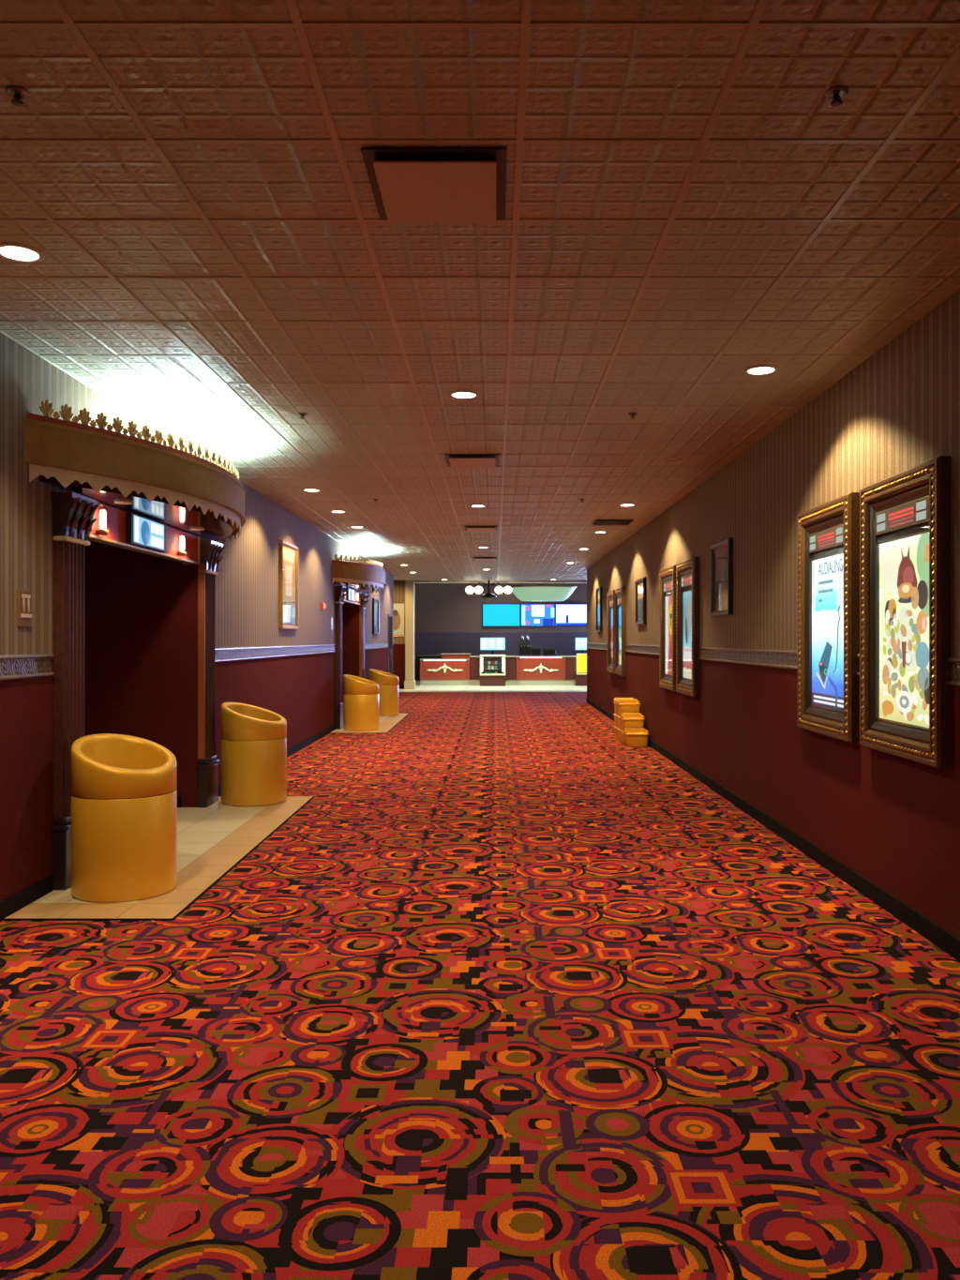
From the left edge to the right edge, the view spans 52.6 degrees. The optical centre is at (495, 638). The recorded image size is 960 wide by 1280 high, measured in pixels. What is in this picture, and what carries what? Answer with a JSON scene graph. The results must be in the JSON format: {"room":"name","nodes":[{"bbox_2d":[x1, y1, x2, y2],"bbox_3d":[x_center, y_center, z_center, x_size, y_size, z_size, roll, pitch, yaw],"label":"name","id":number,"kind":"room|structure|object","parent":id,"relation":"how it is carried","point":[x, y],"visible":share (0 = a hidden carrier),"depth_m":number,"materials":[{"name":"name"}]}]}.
{"room":"cinema lobby","nodes":[
{"label":"cinema lobby","id":0,"kind":"room"},
{"bbox_2d":[0,332,393,902],"bbox_3d":[-3.983,-0.065,11.250,2.634,3.170,28.500,0,0,0],"label":"wall","id":1,"kind":"structure","parent":0,"point":[301,689],"depth_m":8.72,"materials":[{"name":"paint"}]},
{"bbox_2d":[17,588,31,627],"bbox_3d":[-2.656,-0.170,5.490,0.020,0.210,0.144,0,0,0],"label":"sign","id":2,"kind":"object","parent":1,"relation":"attached to","point":[24,596],"visible":1,"depth_m":5.48,"materials":[{"name":"gold metal"}]},
{"bbox_2d":[23,399,245,543],"bbox_3d":[-2.344,-1.143,7.449,0.658,0.502,3.928,0,0,0],"label":"marquee","id":3,"kind":"object","parent":1,"relation":"attached to","point":[202,495],"visible":1,"depth_m":6.27,"materials":[{"name":"brown metal"}]},
{"bbox_2d":[114,500,133,504],"bbox_3d":[-2.496,-0.917,6.530,0.124,0.014,0.124,0,0,0],"label":"recessed light","id":4,"kind":"object","parent":3,"relation":"attached to","point":[115,502],"depth_m":6.51,"materials":[{"name":"black"}]},
{"bbox_2d":[189,527,204,530],"bbox_3d":[-2.496,-0.917,8.130,0.124,0.014,0.124,0,0,0],"label":"recessed light","id":5,"kind":"object","parent":3,"relation":"attached to","point":[193,529],"depth_m":8.09,"materials":[{"name":"black"}]},
{"bbox_2d":[89,502,200,564],"bbox_3d":[-2.624,-0.785,7.450,0.084,0.250,2.480,0,0,0],"label":"transom","id":6,"kind":"object","parent":1,"relation":"attached to","point":[112,525],"visible":0.94,"depth_m":7.22,"materials":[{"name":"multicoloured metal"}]},
{"bbox_2d":[140,520,150,544],"bbox_3d":[-2.612,-0.790,7.260,0.002,0.180,0.180,0,0,0],"label":"picture","id":7,"kind":"object","parent":6,"relation":"attached to","point":[144,524],"depth_m":7.25,"materials":[{"name":"blue paper"}]},
{"bbox_2d":[0,723,335,921],"bbox_3d":[-2.660,1.470,10.550,0.012,0.100,27.100,0,0,0],"label":"baseboard","id":8,"kind":"structure","parent":1,"relation":"attached to","point":[35,892],"depth_m":5.62,"materials":[{"name":"black plastic"}]},
{"bbox_2d":[0,642,388,680],"bbox_3d":[-2.657,0.158,10.550,0.018,0.137,27.100,0,0,0],"label":"trim","id":9,"kind":"structure","parent":1,"relation":"attached to","point":[12,667],"depth_m":9.52,"materials":[{"name":"grey paint"}]},
{"bbox_2d":[279,540,298,629],"bbox_3d":[-2.643,-0.670,12.480,0.045,1.100,0.980,0,0,0],"label":"framed poster","id":10,"kind":"object","parent":1,"relation":"attached to","point":[288,552],"visible":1,"depth_m":12.46,"materials":[{"name":"paper"}]},
{"bbox_2d":[283,545,295,625],"bbox_3d":[-2.660,-0.670,12.480,0.012,1.020,0.900,0,0,0],"label":"print","id":11,"kind":"object","parent":10,"relation":"attached to","point":[289,551],"depth_m":12.52,"materials":[{"name":"orange"}]},
{"bbox_2d":[320,602,325,610],"bbox_3d":[-2.636,-0.500,14.930,0.060,0.120,0.120,0,0,0],"label":"fire alarm","id":12,"kind":"object","parent":1,"relation":"attached to","point":[323,605],"visible":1,"depth_m":14.87,"materials":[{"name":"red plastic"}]},
{"bbox_2d":[338,585,361,604],"bbox_3d":[-2.624,-0.785,17.800,0.084,0.250,2.480,0,0,0],"label":"transom","id":13,"kind":"object","parent":1,"relation":"attached to","point":[353,596],"visible":0.73,"depth_m":17.86,"materials":[{"name":"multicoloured glass"}]},
{"bbox_2d":[331,554,386,593],"bbox_3d":[-2.344,-1.143,17.799,0.658,0.502,3.928,0,0,0],"label":"marquee","id":14,"kind":"object","parent":1,"relation":"attached to","point":[364,578],"visible":1,"depth_m":16.58,"materials":[{"name":"brown metal"}]},
{"bbox_2d":[372,598,379,633],"bbox_3d":[-2.643,-0.490,21.550,0.045,0.780,0.950,0,0,0],"label":"framed poster","id":15,"kind":"object","parent":1,"relation":"attached to","point":[375,602],"visible":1,"depth_m":21.56,"materials":[{"name":"black paint"}]},
{"bbox_2d":[374,601,377,632],"bbox_3d":[-2.659,-0.490,21.550,0.013,0.700,0.870,0,0,0],"label":"print","id":16,"kind":"object","parent":15,"relation":"attached to","point":[375,602],"depth_m":21.65},
{"bbox_2d":[388,614,392,674],"bbox_3d":[-2.696,0.455,24.625,0.200,2.130,0.950,0,0,0],"label":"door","id":17,"kind":"structure","parent":1,"relation":"in","point":[390,617],"depth_m":24.68,"materials":[{"name":"brown wood"}]},
{"bbox_2d":[393,580,405,685],"bbox_3d":[-4.445,-0.530,29.370,3.510,4.100,0.140,0,0,0],"label":"wall","id":18,"kind":"structure","parent":0,"point":[399,585],"depth_m":29.30,"materials":[{"name":"paint"}]},
{"bbox_2d":[393,602,405,636],"bbox_3d":[-3.000,-0.585,29.277,0.620,1.050,0.045,0,0,0],"label":"framed poster","id":19,"kind":"object","parent":18,"relation":"attached to","point":[399,607],"visible":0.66,"depth_m":29.29,"materials":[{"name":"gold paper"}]},
{"bbox_2d":[404,580,587,689],"bbox_3d":[1.540,-0.160,29.250,8.520,3.360,0.380,0,0,0],"label":"trim","id":20,"kind":"structure","parent":18,"relation":"attached to","point":[409,683],"depth_m":29.10,"materials":[{"name":"beige paint"}]},
{"bbox_2d":[0,679,959,1279],"bbox_3d":[1.000,1.566,16.500,14.400,0.108,39.000,0,0,0],"label":"floor","id":21,"kind":"structure","parent":0,"point":[516,992],"depth_m":3.67,"materials":[{"name":"carpet"}]},
{"bbox_2d":[50,492,101,889],"bbox_3d":[-2.578,0.317,6.020,0.177,2.394,0.380,0,0,0],"label":"pilaster","id":22,"kind":"object","parent":21,"relation":"on","point":[73,513],"visible":0.85,"depth_m":5.89,"materials":[{"name":"brown wood"}]},
{"bbox_2d":[71,733,177,903],"bbox_3d":[-2.230,1.052,5.850,0.596,0.924,0.596,0,0,0],"label":"litter bin","id":23,"kind":"object","parent":21,"relation":"on","point":[124,792],"visible":1,"depth_m":5.62,"materials":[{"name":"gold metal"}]},
{"bbox_2d":[197,540,225,807],"bbox_3d":[-2.578,0.317,8.880,0.177,2.394,0.380,0,0,0],"label":"pilaster","id":24,"kind":"object","parent":21,"relation":"on","point":[211,550],"visible":0.98,"depth_m":8.75,"materials":[{"name":"brown wood"}]},
{"bbox_2d":[220,702,286,806],"bbox_3d":[-2.240,1.054,9.030,0.596,0.919,0.596,0,0,0],"label":"litter bin","id":25,"kind":"object","parent":21,"relation":"on","point":[253,741],"visible":1,"depth_m":8.78,"materials":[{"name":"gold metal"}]},
{"bbox_2d":[334,586,346,729],"bbox_3d":[-2.578,0.317,16.370,0.177,2.394,0.380,0,0,0],"label":"pilaster","id":26,"kind":"object","parent":21,"relation":"on","point":[339,591],"visible":0.98,"depth_m":16.21,"materials":[{"name":"brown wood"}]},
{"bbox_2d":[343,674,379,730],"bbox_3d":[-2.230,1.055,16.200,0.596,0.918,0.596,0,0,0],"label":"litter bin","id":27,"kind":"object","parent":21,"relation":"on","point":[361,696],"visible":1,"depth_m":15.95,"materials":[{"name":"gold metal"}]},
{"bbox_2d":[359,593,369,677],"bbox_3d":[-2.578,0.317,19.230,0.177,2.394,0.380,0,0,0],"label":"pilaster","id":28,"kind":"object","parent":21,"relation":"on","point":[364,596],"visible":0.61,"depth_m":19.07,"materials":[{"name":"brown wood"}]},
{"bbox_2d":[368,668,398,715],"bbox_3d":[-2.210,1.058,19.300,0.596,0.912,0.596,0,0,0],"label":"litter bin","id":29,"kind":"object","parent":21,"relation":"on","point":[388,683],"visible":0.82,"depth_m":19.04,"materials":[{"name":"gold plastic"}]},
{"bbox_2d":[420,658,469,685],"bbox_3d":[-1.625,1.086,31.834,1.609,0.860,0.772,0,0,0],"label":"counter","id":30,"kind":"object","parent":21,"relation":"on","point":[433,671],"depth_m":31.50,"materials":[{"name":"red laminate"}]},
{"bbox_2d":[420,658,469,660],"bbox_3d":[-1.625,0.676,31.835,1.609,0.040,0.770,0,0,0],"label":"countertop","id":31,"kind":"structure","parent":30,"relation":"on","point":[421,658],"depth_m":31.45,"materials":[{"name":"white stone"}]},
{"bbox_2d":[440,653,471,658],"bbox_3d":[-1.277,0.571,31.850,0.980,0.170,0.480,0,0,0],"label":"ledge","id":32,"kind":"object","parent":30,"relation":"on","point":[444,655],"visible":0.98,"depth_m":31.65,"materials":[{"name":"red laminate"}]},
{"bbox_2d":[480,654,505,686],"bbox_3d":[-0.076,1.016,31.210,0.820,1.000,0.440,0,0,0],"label":"display","id":33,"kind":"object","parent":21,"relation":"on","point":[490,679],"visible":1,"depth_m":31.03,"materials":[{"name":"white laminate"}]},
{"bbox_2d":[481,663,503,669],"bbox_3d":[-0.076,0.910,31.230,0.780,0.172,0.340,0,0,0],"label":"shelf","id":34,"kind":"object","parent":33,"relation":"attached to","point":[483,665],"depth_m":31.37,"materials":[{"name":"metal"}]},
{"bbox_2d":[469,655,516,685],"bbox_3d":[-0.061,1.041,31.840,1.510,0.950,0.760,0,0,0],"label":"base cabinet","id":35,"kind":"object","parent":21,"relation":"on","point":[474,660],"visible":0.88,"depth_m":31.50,"materials":[{"name":"red laminate"}]},
{"bbox_2d":[469,655,516,657],"bbox_3d":[-0.061,0.586,31.840,1.510,0.040,0.760,0,0,0],"label":"countertop","id":36,"kind":"structure","parent":35,"relation":"on","point":[471,655],"depth_m":31.46,"materials":[{"name":"white stone"}]},
{"bbox_2d":[480,636,505,654],"bbox_3d":[-0.076,0.256,31.850,0.840,0.620,0.200,0,0,0],"label":"screen","id":37,"kind":"object","parent":36,"relation":"on","point":[487,643],"visible":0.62,"depth_m":31.78,"materials":[{"name":"white glass"}]},
{"bbox_2d":[417,654,576,680],"bbox_3d":[0.400,1.056,35.600,6.440,0.920,0.780,0,0,0],"label":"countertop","id":38,"kind":"structure","parent":21,"relation":"on","point":[420,656],"depth_m":35.25,"materials":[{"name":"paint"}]},
{"bbox_2d":[417,654,576,656],"bbox_3d":[0.400,0.616,35.605,6.440,0.040,0.770,0,0,0],"label":"countertop","id":39,"kind":"structure","parent":38,"relation":"on","point":[417,655],"depth_m":35.28,"materials":[{"name":"stone"}]},
{"bbox_2d":[516,655,565,685],"bbox_3d":[1.490,1.041,31.834,1.581,0.950,0.772,0,0,0],"label":"base cabinet","id":40,"kind":"object","parent":21,"relation":"on","point":[531,670],"depth_m":31.50,"materials":[{"name":"red laminate"}]},
{"bbox_2d":[519,640,530,656],"bbox_3d":[0.973,0.316,31.880,0.380,0.500,0.480,0,0,0],"label":"machine","id":41,"kind":"object","parent":40,"relation":"on","point":[524,645],"visible":0.99,"depth_m":31.76,"materials":[{"name":"black metal"}]},
{"bbox_2d":[530,647,541,656],"bbox_3d":[1.338,0.416,31.880,0.320,0.300,0.480,0,0,0],"label":"machine","id":42,"kind":"object","parent":40,"relation":"on","point":[534,651],"visible":0.98,"depth_m":31.76,"materials":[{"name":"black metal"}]},
{"bbox_2d":[516,655,565,657],"bbox_3d":[1.490,0.586,31.835,1.581,0.040,0.770,0,0,0],"label":"countertop","id":43,"kind":"structure","parent":40,"relation":"on","point":[517,655],"depth_m":31.45,"materials":[{"name":"white stone"}]},
{"bbox_2d":[542,647,556,656],"bbox_3d":[1.794,0.426,31.880,0.420,0.280,0.480,0,0,0],"label":"machine","id":44,"kind":"object","parent":40,"relation":"on","point":[547,651],"visible":1,"depth_m":31.76,"materials":[{"name":"black metal"}]},
{"bbox_2d":[564,655,576,685],"bbox_3d":[3.893,1.041,31.840,3.215,0.950,0.760,0,0,0],"label":"base cabinet","id":45,"kind":"object","parent":21,"relation":"on","point":[570,660],"visible":0.2,"depth_m":31.50,"materials":[{"name":"red laminate"}]},
{"bbox_2d":[574,636,587,653],"bbox_3d":[2.862,0.256,31.850,0.500,0.620,0.200,0,0,0],"label":"screen","id":46,"kind":"object","parent":45,"relation":"on","point":[580,644],"visible":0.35,"depth_m":31.78,"materials":[{"name":"white glass"}]},
{"bbox_2d":[574,653,587,685],"bbox_3d":[2.833,0.996,31.273,0.480,1.040,0.315,0,0,0],"label":"display","id":47,"kind":"object","parent":21,"relation":"on","point":[580,676],"visible":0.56,"depth_m":31.14,"materials":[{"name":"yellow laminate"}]},
{"bbox_2d":[613,725,617,739],"bbox_3d":[1.969,1.427,14.720,0.320,0.185,0.300,0,0,0],"label":"seat","id":48,"kind":"object","parent":21,"relation":"on","point":[614,727],"visible":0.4,"depth_m":14.64,"materials":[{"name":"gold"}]},
{"bbox_2d":[613,713,617,727],"bbox_3d":[1.969,1.240,14.720,0.320,0.185,0.300,0,0,0],"label":"seat","id":49,"kind":"object","parent":48,"relation":"on","point":[614,715],"visible":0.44,"depth_m":14.61,"materials":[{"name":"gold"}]},
{"bbox_2d":[613,697,633,714],"bbox_3d":[1.969,1.024,14.720,0.320,0.240,0.300,0,0,0],"label":"seat","id":50,"kind":"object","parent":49,"relation":"on","point":[615,699],"visible":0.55,"depth_m":14.71,"materials":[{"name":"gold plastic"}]},
{"bbox_2d":[617,727,621,741],"bbox_3d":[1.981,1.427,14.400,0.320,0.185,0.300,0,0,0],"label":"seat","id":51,"kind":"object","parent":21,"relation":"on","point":[618,729],"visible":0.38,"depth_m":14.32,"materials":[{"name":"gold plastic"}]},
{"bbox_2d":[617,715,621,729],"bbox_3d":[1.981,1.240,14.400,0.320,0.185,0.300,0,0,0],"label":"seat","id":52,"kind":"object","parent":51,"relation":"on","point":[618,716],"visible":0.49,"depth_m":14.30,"materials":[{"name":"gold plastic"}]},
{"bbox_2d":[617,698,640,716],"bbox_3d":[1.981,1.024,14.400,0.320,0.240,0.300,0,0,0],"label":"seat","id":53,"kind":"object","parent":52,"relation":"on","point":[624,705],"visible":0.97,"depth_m":14.26,"materials":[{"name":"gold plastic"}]},
{"bbox_2d":[620,729,625,744],"bbox_3d":[1.993,1.427,14.070,0.320,0.185,0.300,0,0,0],"label":"seat","id":54,"kind":"object","parent":21,"relation":"on","point":[622,730],"visible":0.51,"depth_m":13.99,"materials":[{"name":"plastic"}]},
{"bbox_2d":[620,713,645,731],"bbox_3d":[1.993,1.212,14.070,0.320,0.240,0.300,0,0,0],"label":"seat","id":55,"kind":"object","parent":54,"relation":"on","point":[628,720],"visible":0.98,"depth_m":13.93,"materials":[{"name":"plastic"}]},
{"bbox_2d":[624,727,648,747],"bbox_3d":[2.005,1.400,13.760,0.320,0.240,0.300,0,0,0],"label":"seat","id":56,"kind":"object","parent":21,"relation":"on","point":[635,737],"visible":1,"depth_m":13.62,"materials":[{"name":"plastic"}]},
{"bbox_2d":[0,0,959,580],"bbox_3d":[1.000,-2.115,12.200,14.400,0.930,30.400,0,0,0],"label":"ceiling","id":57,"kind":"structure","parent":0,"point":[182,82],"depth_m":3.90,"materials":[{"name":"tile"}]},
{"bbox_2d":[5,85,30,105],"bbox_3d":[-1.440,-1.632,2.930,0.067,0.035,0.067,0,0,0],"label":"sprinkler","id":58,"kind":"object","parent":57,"relation":"attached to","point":[18,93],"visible":1,"depth_m":2.92,"materials":[{"name":"black metal"}]},
{"bbox_2d":[0,241,44,262],"bbox_3d":[-2.030,-1.644,4.140,0.200,0.012,0.200,0,0,0],"label":"recessed light","id":59,"kind":"object","parent":57,"relation":"in","point":[10,250],"visible":1,"depth_m":4.13,"materials":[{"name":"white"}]},
{"bbox_2d":[298,412,307,419],"bbox_3d":[-1.410,-1.632,7.120,0.067,0.035,0.067,0,0,0],"label":"sprinkler","id":60,"kind":"object","parent":57,"relation":"attached to","point":[302,414],"visible":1,"depth_m":7.11,"materials":[{"name":"black metal"}]},
{"bbox_2d":[302,488,320,491],"bbox_3d":[-2.030,-1.644,10.750,0.200,0.012,0.200,0,0,0],"label":"recessed light","id":61,"kind":"object","parent":57,"relation":"in","point":[304,489],"visible":1,"depth_m":10.71,"materials":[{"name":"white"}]},
{"bbox_2d":[330,510,346,512],"bbox_3d":[-2.030,-1.644,12.570,0.200,0.012,0.200,0,0,0],"label":"recessed light","id":62,"kind":"object","parent":57,"relation":"in","point":[333,511],"visible":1,"depth_m":12.53,"materials":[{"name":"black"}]},
{"bbox_2d":[361,148,507,223],"bbox_3d":[-0.205,-1.640,3.530,0.540,0.052,0.610,0,0,0],"label":"ceiling vent","id":63,"kind":"object","parent":57,"relation":"in","point":[408,185],"visible":0.99,"depth_m":3.45,"materials":[{"name":"black metal"}]},
{"bbox_2d":[449,390,478,398],"bbox_3d":[-0.210,-1.644,6.550,0.200,0.012,0.200,0,0,0],"label":"recessed light","id":64,"kind":"object","parent":57,"relation":"in","point":[459,394],"visible":1,"depth_m":6.52,"materials":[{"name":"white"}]},
{"bbox_2d":[444,454,499,467],"bbox_3d":[-0.205,-1.640,8.950,0.540,0.052,0.610,0,0,0],"label":"ceiling vent","id":65,"kind":"object","parent":57,"relation":"in","point":[453,460],"visible":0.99,"depth_m":8.87,"materials":[{"name":"black metal"}]},
{"bbox_2d":[469,504,485,507],"bbox_3d":[-0.210,-1.644,12.030,0.200,0.012,0.200,0,0,0],"label":"recessed light","id":66,"kind":"object","parent":57,"relation":"in","point":[473,505],"visible":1,"depth_m":12.00,"materials":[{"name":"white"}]},
{"bbox_2d":[0,0,959,580],"bbox_3d":[1.000,-1.648,12.150,14.000,0.008,30.300,0,0,0],"label":"ceiling grid","id":67,"kind":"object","parent":57,"relation":"attached to","point":[297,23],"depth_m":3.84,"materials":[{"name":"paint"}]},
{"bbox_2d":[464,526,497,531],"bbox_3d":[-0.205,-1.640,14.450,0.540,0.052,0.610,0,0,0],"label":"ceiling vent","id":68,"kind":"object","parent":57,"relation":"in","point":[467,528],"visible":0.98,"depth_m":14.35,"materials":[{"name":"black metal"}]},
{"bbox_2d":[472,557,496,560],"bbox_3d":[-0.205,-1.640,19.900,0.540,0.052,0.610,0,0,0],"label":"ceiling vent","id":69,"kind":"object","parent":57,"relation":"in","point":[474,558],"visible":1,"depth_m":19.85,"materials":[{"name":"black metal"}]},
{"bbox_2d":[592,519,634,525],"bbox_3d":[1.660,-1.636,13.700,0.540,0.016,0.540,0,0,0],"label":"ceiling vent","id":70,"kind":"object","parent":57,"relation":"in","point":[596,521],"visible":1,"depth_m":13.58,"materials":[{"name":"black metal"}]},
{"bbox_2d":[619,503,635,506],"bbox_3d":[1.630,-1.644,11.950,0.200,0.012,0.200,0,0,0],"label":"recessed light","id":71,"kind":"object","parent":57,"relation":"in","point":[621,504],"visible":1,"depth_m":11.91,"materials":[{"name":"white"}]},
{"bbox_2d":[628,412,637,419],"bbox_3d":[1.010,-1.632,7.120,0.067,0.035,0.067,0,0,0],"label":"sprinkler","id":72,"kind":"object","parent":57,"relation":"attached to","point":[632,414],"visible":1,"depth_m":7.11,"materials":[{"name":"black metal"}]},
{"bbox_2d":[661,457,682,463],"bbox_3d":[1.630,-1.644,8.970,0.200,0.012,0.200,0,0,0],"label":"recessed light","id":73,"kind":"object","parent":57,"relation":"in","point":[670,459],"visible":1,"depth_m":8.94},
{"bbox_2d":[744,364,778,375],"bbox_3d":[1.630,-1.644,5.950,0.200,0.012,0.200,0,0,0],"label":"recessed light","id":74,"kind":"object","parent":57,"relation":"in","point":[760,369],"visible":1,"depth_m":5.92,"materials":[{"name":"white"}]},
{"bbox_2d":[825,85,848,105],"bbox_3d":[1.030,-1.632,2.930,0.067,0.035,0.067,0,0,0],"label":"sprinkler","id":75,"kind":"object","parent":57,"relation":"attached to","point":[835,93],"visible":1,"depth_m":2.92,"materials":[{"name":"black metal"}]},
{"bbox_2d":[414,583,587,679],"bbox_3d":[1.050,-0.530,36.060,14.500,4.100,0.120,0,0,0],"label":"wall","id":76,"kind":"structure","parent":0,"point":[448,620],"depth_m":36.00,"materials":[{"name":"paint"}]},
{"bbox_2d":[482,603,520,626],"bbox_3d":[0.234,-0.866,35.943,1.388,0.832,0.094,0,0,0],"label":"menu board","id":77,"kind":"object","parent":76,"relation":"attached to","point":[493,614],"visible":1,"depth_m":35.89,"materials":[{"name":"blue plastic"}]},
{"bbox_2d":[520,603,555,626],"bbox_3d":[1.577,-0.866,35.939,1.267,0.832,0.102,0,0,0],"label":"menu board","id":78,"kind":"object","parent":76,"relation":"attached to","point":[531,614],"visible":1,"depth_m":35.89,"materials":[{"name":"blue plastic"}]},
{"bbox_2d":[555,603,587,626],"bbox_3d":[2.816,-0.866,35.941,1.180,0.832,0.098,0,0,0],"label":"menu board","id":79,"kind":"object","parent":76,"relation":"attached to","point":[565,614],"visible":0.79,"depth_m":35.89,"materials":[{"name":"white plastic"}]},
{"bbox_2d":[587,289,959,938],"bbox_3d":[2.266,-0.065,10.100,0.140,3.170,26.200,0,0,0],"label":"wall","id":80,"kind":"structure","parent":0,"point":[895,821],"depth_m":6.97,"materials":[{"name":"paint"}]},
{"bbox_2d":[596,587,602,632],"bbox_3d":[2.174,-0.600,20.300,0.045,0.920,0.800,0,0,0],"label":"framed picture","id":81,"kind":"object","parent":80,"relation":"attached to","point":[598,590],"visible":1,"depth_m":20.29,"materials":[{"name":"black paint"}]},
{"bbox_2d":[597,589,600,629],"bbox_3d":[2.189,-0.600,20.300,0.014,0.840,0.720,0,0,0],"label":"print","id":82,"kind":"object","parent":81,"relation":"attached to","point":[598,591],"depth_m":20.47,"materials":[{"name":"blue paper"}]},
{"bbox_2d":[606,589,615,673],"bbox_3d":[2.160,-0.125,17.975,0.072,1.510,1.010,0,0,0],"label":"case","id":83,"kind":"object","parent":80,"relation":"attached to","point":[610,595],"visible":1,"depth_m":18.17,"materials":[{"name":"brown wood"}]},
{"bbox_2d":[611,609,613,662],"bbox_3d":[2.186,-0.043,17.975,0.004,0.985,0.680,0,0,0],"label":"print","id":84,"kind":"object","parent":83,"relation":"attached to","point":[611,609],"depth_m":18.09,"materials":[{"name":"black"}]},
{"bbox_2d":[615,586,626,676],"bbox_3d":[2.160,-0.125,16.805,0.072,1.510,1.010,0,0,0],"label":"case","id":85,"kind":"object","parent":80,"relation":"attached to","point":[620,593],"visible":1,"depth_m":16.82,"materials":[{"name":"brown wood"}]},
{"bbox_2d":[618,607,621,664],"bbox_3d":[2.186,-0.043,16.805,0.004,0.985,0.680,0,0,0],"label":"print","id":86,"kind":"object","parent":85,"relation":"attached to","point":[620,609],"depth_m":16.95,"materials":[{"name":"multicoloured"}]},
{"bbox_2d":[635,577,646,624],"bbox_3d":[2.174,-0.550,14.500,0.045,0.680,0.800,0,0,0],"label":"framed picture","id":87,"kind":"object","parent":80,"relation":"attached to","point":[640,584],"visible":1,"depth_m":14.54,"materials":[{"name":"black paint"}]},
{"bbox_2d":[637,581,643,621],"bbox_3d":[2.189,-0.550,14.500,0.015,0.600,0.720,0,0,0],"label":"print","id":88,"kind":"object","parent":87,"relation":"attached to","point":[640,583],"depth_m":14.55,"materials":[{"name":"beige paper"}]},
{"bbox_2d":[659,564,676,691],"bbox_3d":[2.160,-0.125,12.105,0.072,1.510,1.010,0,0,0],"label":"case","id":89,"kind":"object","parent":80,"relation":"attached to","point":[668,576],"visible":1,"depth_m":12.20,"materials":[{"name":"brown wood"}]},
{"bbox_2d":[665,595,672,675],"bbox_3d":[2.185,-0.043,12.105,0.007,0.985,0.680,0,0,0],"label":"print","id":90,"kind":"object","parent":89,"relation":"attached to","point":[669,598],"depth_m":12.20,"materials":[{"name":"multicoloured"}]},
{"bbox_2d":[676,557,699,697],"bbox_3d":[2.160,-0.125,10.935,0.072,1.510,1.010,0,0,0],"label":"case","id":91,"kind":"object","parent":80,"relation":"attached to","point":[687,572],"visible":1,"depth_m":10.94,"materials":[{"name":"brown wood"}]},
{"bbox_2d":[683,590,692,678],"bbox_3d":[2.186,-0.043,10.935,0.004,0.985,0.680,0,0,0],"label":"print","id":92,"kind":"object","parent":91,"relation":"attached to","point":[687,594],"depth_m":11.01,"materials":[{"name":"multicoloured"}]},
{"bbox_2d":[710,537,733,617],"bbox_3d":[2.174,-0.575,9.330,0.045,0.710,0.740,0,0,0],"label":"framed picture","id":93,"kind":"object","parent":80,"relation":"attached to","point":[722,551],"visible":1,"depth_m":9.32,"materials":[{"name":"black paint"}]},
{"bbox_2d":[714,544,727,611],"bbox_3d":[2.190,-0.575,9.330,0.012,0.630,0.660,0,0,0],"label":"print","id":94,"kind":"object","parent":93,"relation":"attached to","point":[720,550],"depth_m":9.37},
{"bbox_2d":[586,642,959,686],"bbox_3d":[2.187,0.158,10.100,0.018,0.137,26.200,0,0,0],"label":"trim","id":95,"kind":"structure","parent":80,"relation":"attached to","point":[775,658],"depth_m":8.36,"materials":[{"name":"grey paint"}]},
{"bbox_2d":[587,698,959,962],"bbox_3d":[2.190,1.470,10.100,0.012,0.100,26.200,0,0,0],"label":"baseboard","id":96,"kind":"structure","parent":80,"relation":"attached to","point":[934,933],"depth_m":6.21,"materials":[{"name":"black plastic"}]},
{"bbox_2d":[797,492,859,743],"bbox_3d":[2.160,-0.125,6.350,0.072,1.510,1.010,0,0,0],"label":"case","id":97,"kind":"object","parent":80,"relation":"attached to","point":[828,534],"visible":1,"depth_m":6.31,"materials":[{"name":"brown metal"}]},
{"bbox_2d":[812,553,843,710],"bbox_3d":[2.184,-0.043,6.350,0.008,0.985,0.680,0,0,0],"label":"print","id":98,"kind":"object","parent":97,"relation":"attached to","point":[827,568],"depth_m":6.36,"materials":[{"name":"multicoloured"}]},
{"bbox_2d":[859,455,951,769],"bbox_3d":[2.160,-0.125,5.180,0.072,1.510,1.010,0,0,0],"label":"case","id":99,"kind":"object","parent":80,"relation":"attached to","point":[906,516],"visible":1,"depth_m":5.11,"materials":[{"name":"brown metal"}]},
{"bbox_2d":[879,532,929,727],"bbox_3d":[2.186,-0.043,5.180,0.004,0.985,0.680,0,0,0],"label":"print","id":100,"kind":"object","parent":99,"relation":"attached to","point":[904,557],"depth_m":5.17,"materials":[{"name":"multicoloured paper"}]},
{"bbox_3d":[1.000,-2.630,31.800,14.400,0.100,8.800,0,0,0],"label":"ceiling","id":101,"kind":"structure","parent":0,"visible":0},
{"bbox_2d":[466,580,511,601],"bbox_3d":[-0.180,-1.838,28.500,1.370,1.476,0.480,0,0,0],"label":"globe chandelier","id":102,"kind":"object","parent":101,"relation":"hanging from","point":[489,596],"visible":0.98,"depth_m":28.42,"materials":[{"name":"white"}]},
{"bbox_2d":[510,583,576,601],"bbox_3d":[1.620,-1.930,33.000,2.320,1.300,1.600,0,0,0],"label":"dish","id":103,"kind":"object","parent":101,"relation":"hanging from","point":[523,593],"visible":0.9,"depth_m":32.47,"materials":[{"name":"green"}]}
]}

